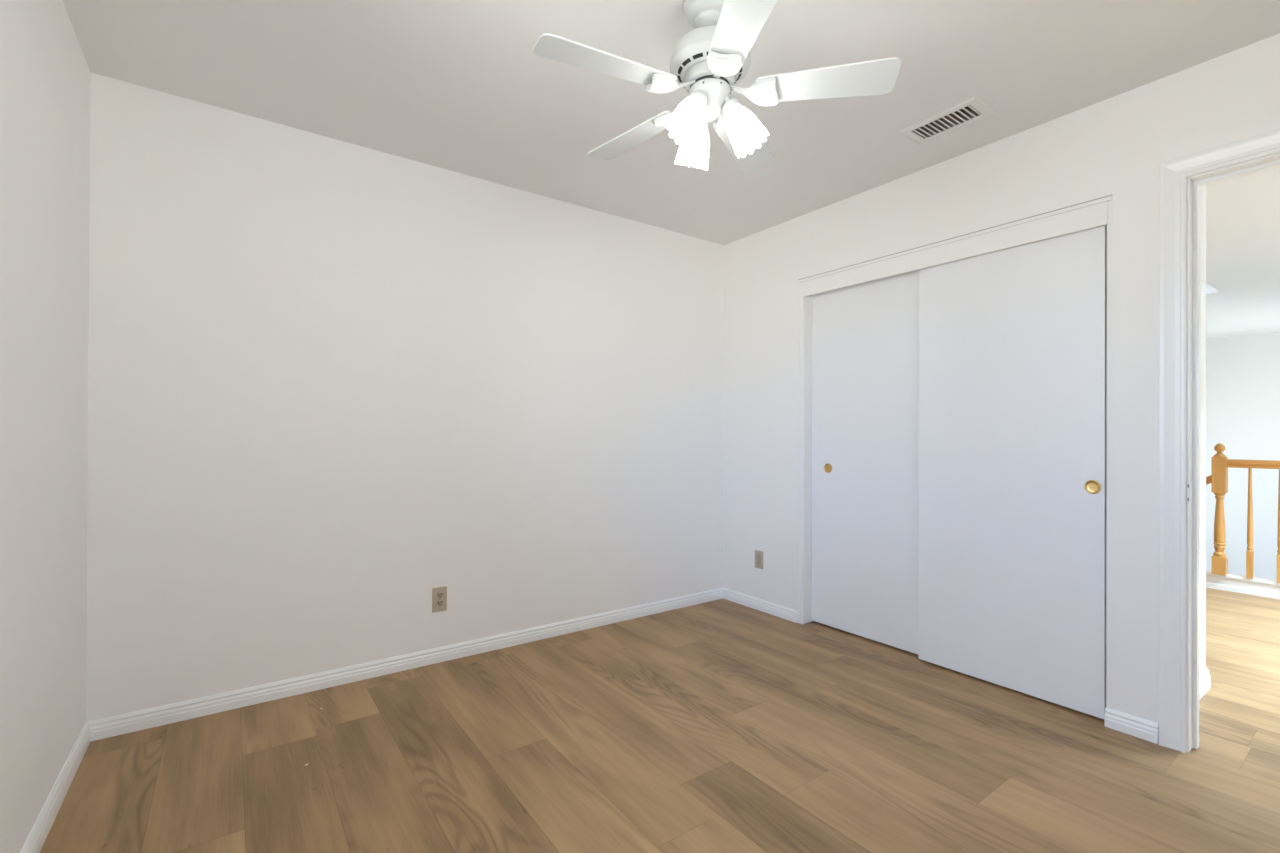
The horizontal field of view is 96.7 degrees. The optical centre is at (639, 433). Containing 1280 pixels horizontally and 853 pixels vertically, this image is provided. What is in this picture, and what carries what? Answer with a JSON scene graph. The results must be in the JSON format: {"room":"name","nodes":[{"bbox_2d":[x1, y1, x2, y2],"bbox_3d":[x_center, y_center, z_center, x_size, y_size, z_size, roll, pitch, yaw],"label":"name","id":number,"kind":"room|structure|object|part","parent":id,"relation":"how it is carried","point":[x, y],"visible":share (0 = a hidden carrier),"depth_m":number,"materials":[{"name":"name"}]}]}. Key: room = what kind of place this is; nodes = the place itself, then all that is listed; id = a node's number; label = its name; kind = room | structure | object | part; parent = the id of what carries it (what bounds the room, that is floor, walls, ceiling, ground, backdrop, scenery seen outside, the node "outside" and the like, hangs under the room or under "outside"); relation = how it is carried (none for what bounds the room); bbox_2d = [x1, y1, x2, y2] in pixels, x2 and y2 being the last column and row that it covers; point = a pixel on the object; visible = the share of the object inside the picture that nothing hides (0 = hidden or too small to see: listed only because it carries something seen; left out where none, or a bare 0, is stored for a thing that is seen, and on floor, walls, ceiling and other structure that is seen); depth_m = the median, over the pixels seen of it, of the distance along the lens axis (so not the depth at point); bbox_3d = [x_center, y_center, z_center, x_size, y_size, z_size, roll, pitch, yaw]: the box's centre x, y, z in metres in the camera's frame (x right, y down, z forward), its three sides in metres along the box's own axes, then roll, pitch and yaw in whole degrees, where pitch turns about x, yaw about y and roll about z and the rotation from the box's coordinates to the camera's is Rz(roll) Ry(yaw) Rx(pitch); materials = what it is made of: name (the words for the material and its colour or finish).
{"room":"empty bedroom","nodes":[
{"label":"empty bedroom","id":0,"kind":"room"},
{"bbox_2d":[0,0,90,852],"bbox_3d":[-1.099,-0.100,0.719,0.100,2.440,3.271,0,0,-36],"label":"wall","id":1,"kind":"structure","parent":0,"point":[45,73],"depth_m":1.55,"materials":[{"name":"paint"}]},
{"bbox_2d":[20,722,89,852],"bbox_3d":[-1.087,1.086,0.789,0.014,0.070,3.171,0,0,-36],"label":"baseboard","id":2,"kind":"structure","parent":1,"relation":"attached to","point":[34,843],"depth_m":1.69,"materials":[{"name":"paint"}]},
{"bbox_2d":[86,73,723,721],"bbox_3d":[-0.746,-0.091,3.049,3.393,2.440,0.100,0,0,-36],"label":"wall","id":3,"kind":"structure","parent":0,"point":[334,384],"depth_m":2.60,"materials":[{"name":"paint"}]},
{"bbox_2d":[88,588,722,741],"bbox_3d":[-0.718,1.094,2.999,3.193,0.070,0.014,0,0,-36],"label":"baseboard","id":4,"kind":"structure","parent":3,"relation":"attached to","point":[130,722],"depth_m":2.59,"materials":[{"name":"paint"}]},
{"bbox_2d":[432,586,446,612],"bbox_3d":[-0.988,0.820,2.808,0.070,0.120,0.008,0,0,-36],"label":"wall outlet","id":5,"kind":"object","parent":3,"relation":"attached to","point":[439,594],"visible":1,"depth_m":2.80,"materials":[{"name":"beige plastic"}]},
{"bbox_2d":[436,600,442,605],"bbox_3d":[-0.987,0.839,2.806,0.033,0.027,0.003,0,0,-36],"label":"receptacle","id":6,"kind":"object","parent":5,"relation":"attached to","point":[438,602],"depth_m":2.80,"materials":[{"name":"beige plastic"}]},
{"bbox_2d":[437,592,442,597],"bbox_3d":[-0.987,0.800,2.806,0.033,0.027,0.003,0,0,-36],"label":"receptacle","id":7,"kind":"object","parent":5,"relation":"attached to","point":[439,594],"depth_m":2.81,"materials":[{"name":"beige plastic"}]},
{"bbox_2d":[40,588,1279,852],"bbox_3d":[1.659,1.137,2.362,6.469,0.001,4.860,0,0,-36],"label":"floor","id":8,"kind":"structure","parent":0,"point":[720,725],"depth_m":1.95,"materials":[{"name":"wood"}]},
{"bbox_2d":[1206,571,1279,598],"bbox_3d":[4.944,1.094,3.302,0.066,0.116,2.390,0,0,-36],"label":"trim","id":9,"kind":"structure","parent":8,"relation":"on","point":[1230,582],"depth_m":4.09,"materials":[{"name":"paint"}]},
{"bbox_2d":[1206,443,1279,582],"bbox_3d":[4.637,0.555,3.687,0.075,0.962,3.224,0,0,-36],"label":"stair railing","id":10,"kind":"object","parent":9,"relation":"on","point":[1218,478],"visible":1,"depth_m":4.16,"materials":[{"name":"brown wood"}]},
{"bbox_3d":[3.973,0.645,4.610,0.060,0.680,0.950,0,0,-36],"label":"stair handrail","id":11,"kind":"part","parent":10,"relation":"part of","materials":[{"name":"brown wood"}]},
{"bbox_3d":[4.272,0.556,4.195,0.075,0.962,0.075,0,0,-36],"label":"newel post","id":12,"kind":"part","parent":10,"relation":"part of","materials":[{"name":"brown wood"}]},
{"bbox_3d":[4.937,0.219,3.272,0.060,0.060,2.200,0,0,-36],"label":"handrail","id":13,"kind":"part","parent":10,"relation":"part of","materials":[{"name":"brown wood"}]},
{"bbox_2d":[63,0,1279,338],"bbox_3d":[3.582,-1.331,3.746,11.223,0.080,4.900,0,0,-36],"label":"ceiling","id":14,"kind":"structure","parent":0,"point":[460,86],"depth_m":2.12,"materials":[{"name":"paint"}]},
{"bbox_2d":[533,0,900,173],"bbox_3d":[0.186,-1.075,1.739,1.036,0.472,1.028,0,0,-36],"label":"ceiling fan","id":15,"kind":"object","parent":14,"relation":"hanging from","point":[708,61],"visible":1,"depth_m":1.67,"materials":[{"name":"metal"}]},
{"bbox_3d":[-0.091,-1.029,1.586,0.401,0.006,0.130,0,11,-25],"label":"blade","id":16,"kind":"part","parent":15,"relation":"part of","materials":[{"name":"white wood"}]},
{"bbox_3d":[-0.019,-1.027,1.974,0.130,0.006,0.401,-15,10,-42],"label":"blade","id":17,"kind":"part","parent":15,"relation":"part of","materials":[{"name":"white wood"}]},
{"bbox_3d":[0.150,-0.923,1.655,0.111,0.128,0.111,0,-29,39],"label":"lamp shade","id":18,"kind":"part","parent":15,"relation":"part of","materials":[{"name":"white glass"}]},
{"bbox_3d":[0.155,-0.937,1.661,0.054,0.090,0.054,0,-29,39],"label":"bulb","id":19,"kind":"part","parent":15,"relation":"part of","materials":[{"name":"white glass"}]},
{"bbox_3d":[0.177,-0.922,1.822,0.111,0.128,0.111,0,29,-21],"label":"lamp shade","id":20,"kind":"part","parent":15,"relation":"part of","materials":[{"name":"white glass"}]},
{"bbox_3d":[0.255,-1.028,1.398,0.130,0.006,0.401,11,-2,-7],"label":"blade","id":21,"kind":"part","parent":15,"relation":"part of","materials":[{"name":"white wood"}]},
{"bbox_3d":[0.372,-1.026,2.025,0.130,0.006,0.401,-12,-6,28],"label":"blade","id":22,"kind":"part","parent":15,"relation":"part of","materials":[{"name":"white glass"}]},
{"bbox_3d":[0.308,-0.922,1.714,0.111,0.128,0.111,-29,-5,8],"label":"lamp shade","id":23,"kind":"part","parent":15,"relation":"part of","materials":[{"name":"white glass"}]},
{"bbox_3d":[0.542,-1.026,1.669,0.401,0.006,0.130,0,-11,11],"label":"blade","id":24,"kind":"part","parent":15,"relation":"part of","materials":[{"name":"white wood"}]},
{"bbox_2d":[898,97,996,144],"bbox_3d":[1.284,-1.352,2.390,0.190,0.109,0.316,0,0,-36],"label":"ceiling vent","id":25,"kind":"object","parent":14,"relation":"in","point":[954,118],"visible":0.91,"depth_m":2.39,"materials":[{"name":"metal"}]},
{"bbox_2d":[723,33,1279,752],"bbox_3d":[1.863,-0.083,2.240,0.100,2.440,4.261,0,0,-36],"label":"wall","id":26,"kind":"structure","parent":0,"point":[1116,146],"depth_m":2.28,"materials":[{"name":"paint"}]},
{"bbox_2d":[755,550,762,568],"bbox_3d":[0.765,0.814,3.666,0.008,0.114,0.070,0,0,-36],"label":"wall plate","id":27,"kind":"object","parent":26,"relation":"attached to","point":[758,554],"visible":1,"depth_m":3.66,"materials":[{"name":"beige plastic"}]},
{"bbox_2d":[723,588,797,622],"bbox_3d":[0.756,1.102,3.672,0.014,0.070,0.641,0,0,-36],"label":"baseboard","id":28,"kind":"structure","parent":26,"relation":"attached to","point":[780,611],"depth_m":3.63,"materials":[{"name":"paint"}]},
{"bbox_2d":[812,270,918,653],"bbox_3d":[1.259,0.139,3.142,0.038,1.974,0.723,0,0,-36],"label":"door","id":29,"kind":"structure","parent":26,"relation":"in","point":[865,336],"depth_m":3.13,"materials":[{"name":"paint"}]},
{"bbox_3d":[1.100,0.204,3.332,0.003,0.056,0.056,0,0,-36],"label":"finger pull","id":30,"kind":"part","parent":29,"relation":"part of","materials":[{"name":"gold metal"}]},
{"bbox_2d":[797,196,1111,623],"bbox_3d":[1.391,0.109,2.812,0.021,2.056,1.498,0,0,-36],"label":"trim","id":31,"kind":"structure","parent":26,"relation":"attached to","point":[1096,215],"depth_m":2.72,"materials":[{"name":"paint"}]},
{"bbox_2d":[798,195,1111,281],"bbox_3d":[1.391,-0.913,2.812,0.007,0.020,1.498,0,0,-36],"label":"trim","id":32,"kind":"structure","parent":26,"relation":"attached to","point":[1108,195],"depth_m":2.62,"materials":[{"name":"white wood"}]},
{"bbox_2d":[803,224,1107,707],"bbox_3d":[1.437,0.136,2.832,0.100,1.998,1.450,0,0,-36],"label":"trim","id":33,"kind":"structure","parent":26,"relation":"attached to","point":[807,394],"depth_m":3.40,"materials":[{"name":"paint"}]},
{"bbox_2d":[918,225,1106,718],"bbox_3d":[1.623,0.138,2.549,0.038,1.974,0.745,0,0,-36],"label":"door","id":34,"kind":"structure","parent":26,"relation":"in","point":[1013,341],"depth_m":2.48,"materials":[{"name":"paint"}]},
{"bbox_3d":[1.803,0.214,2.267,0.003,0.056,0.056,0,0,-36],"label":"finger pull","id":35,"kind":"part","parent":34,"relation":"part of","materials":[{"name":"gold metal"}]},
{"bbox_2d":[1104,707,1158,743],"bbox_3d":[1.852,1.102,2.148,0.014,0.070,0.156,0,0,-36],"label":"baseboard","id":36,"kind":"structure","parent":26,"relation":"attached to","point":[1141,728],"depth_m":2.14,"materials":[{"name":"paint"}]},
{"bbox_2d":[1187,484,1191,500],"bbox_3d":[1.963,0.212,2.032,0.036,0.060,0.006,0,0,-36],"label":"strike plate","id":37,"kind":"object","parent":26,"relation":"attached to","point":[1189,488],"visible":1,"depth_m":2.02,"materials":[{"name":"paint"}]},
{"bbox_2d":[1159,129,1279,752],"bbox_3d":[2.155,0.075,1.734,0.016,2.122,0.864,0,0,-36],"label":"trim","id":38,"kind":"structure","parent":26,"relation":"attached to","point":[1173,174],"depth_m":2.05,"materials":[{"name":"paint"}]},
{"bbox_2d":[1188,154,1279,751],"bbox_3d":[2.202,0.112,1.768,0.102,2.041,0.710,0,0,-36],"label":"trim","id":39,"kind":"structure","parent":26,"relation":"attached to","point":[1195,183],"depth_m":2.04,"materials":[{"name":"paint"}]},
{"bbox_2d":[1199,185,1205,673],"bbox_3d":[2.239,-0.081,2.394,0.690,2.440,0.090,0,0,-36],"label":"wall","id":40,"kind":"structure","parent":0,"point":[1202,397],"depth_m":2.52,"materials":[{"name":"paint"}]},
{"bbox_2d":[1199,668,1210,699],"bbox_3d":[2.270,1.095,2.352,0.704,0.088,0.014,0,0,-36],"label":"baseboard","id":41,"kind":"structure","parent":40,"relation":"attached to","point":[1204,676],"depth_m":2.49,"materials":[{"name":"paint"}]},
{"bbox_2d":[1206,332,1279,580],"bbox_3d":[8.088,1.306,6.984,0.100,5.140,4.900,0,0,-36],"label":"wall","id":42,"kind":"structure","parent":0,"point":[1243,371],"depth_m":7.33,"materials":[{"name":"paint"}]}
]}

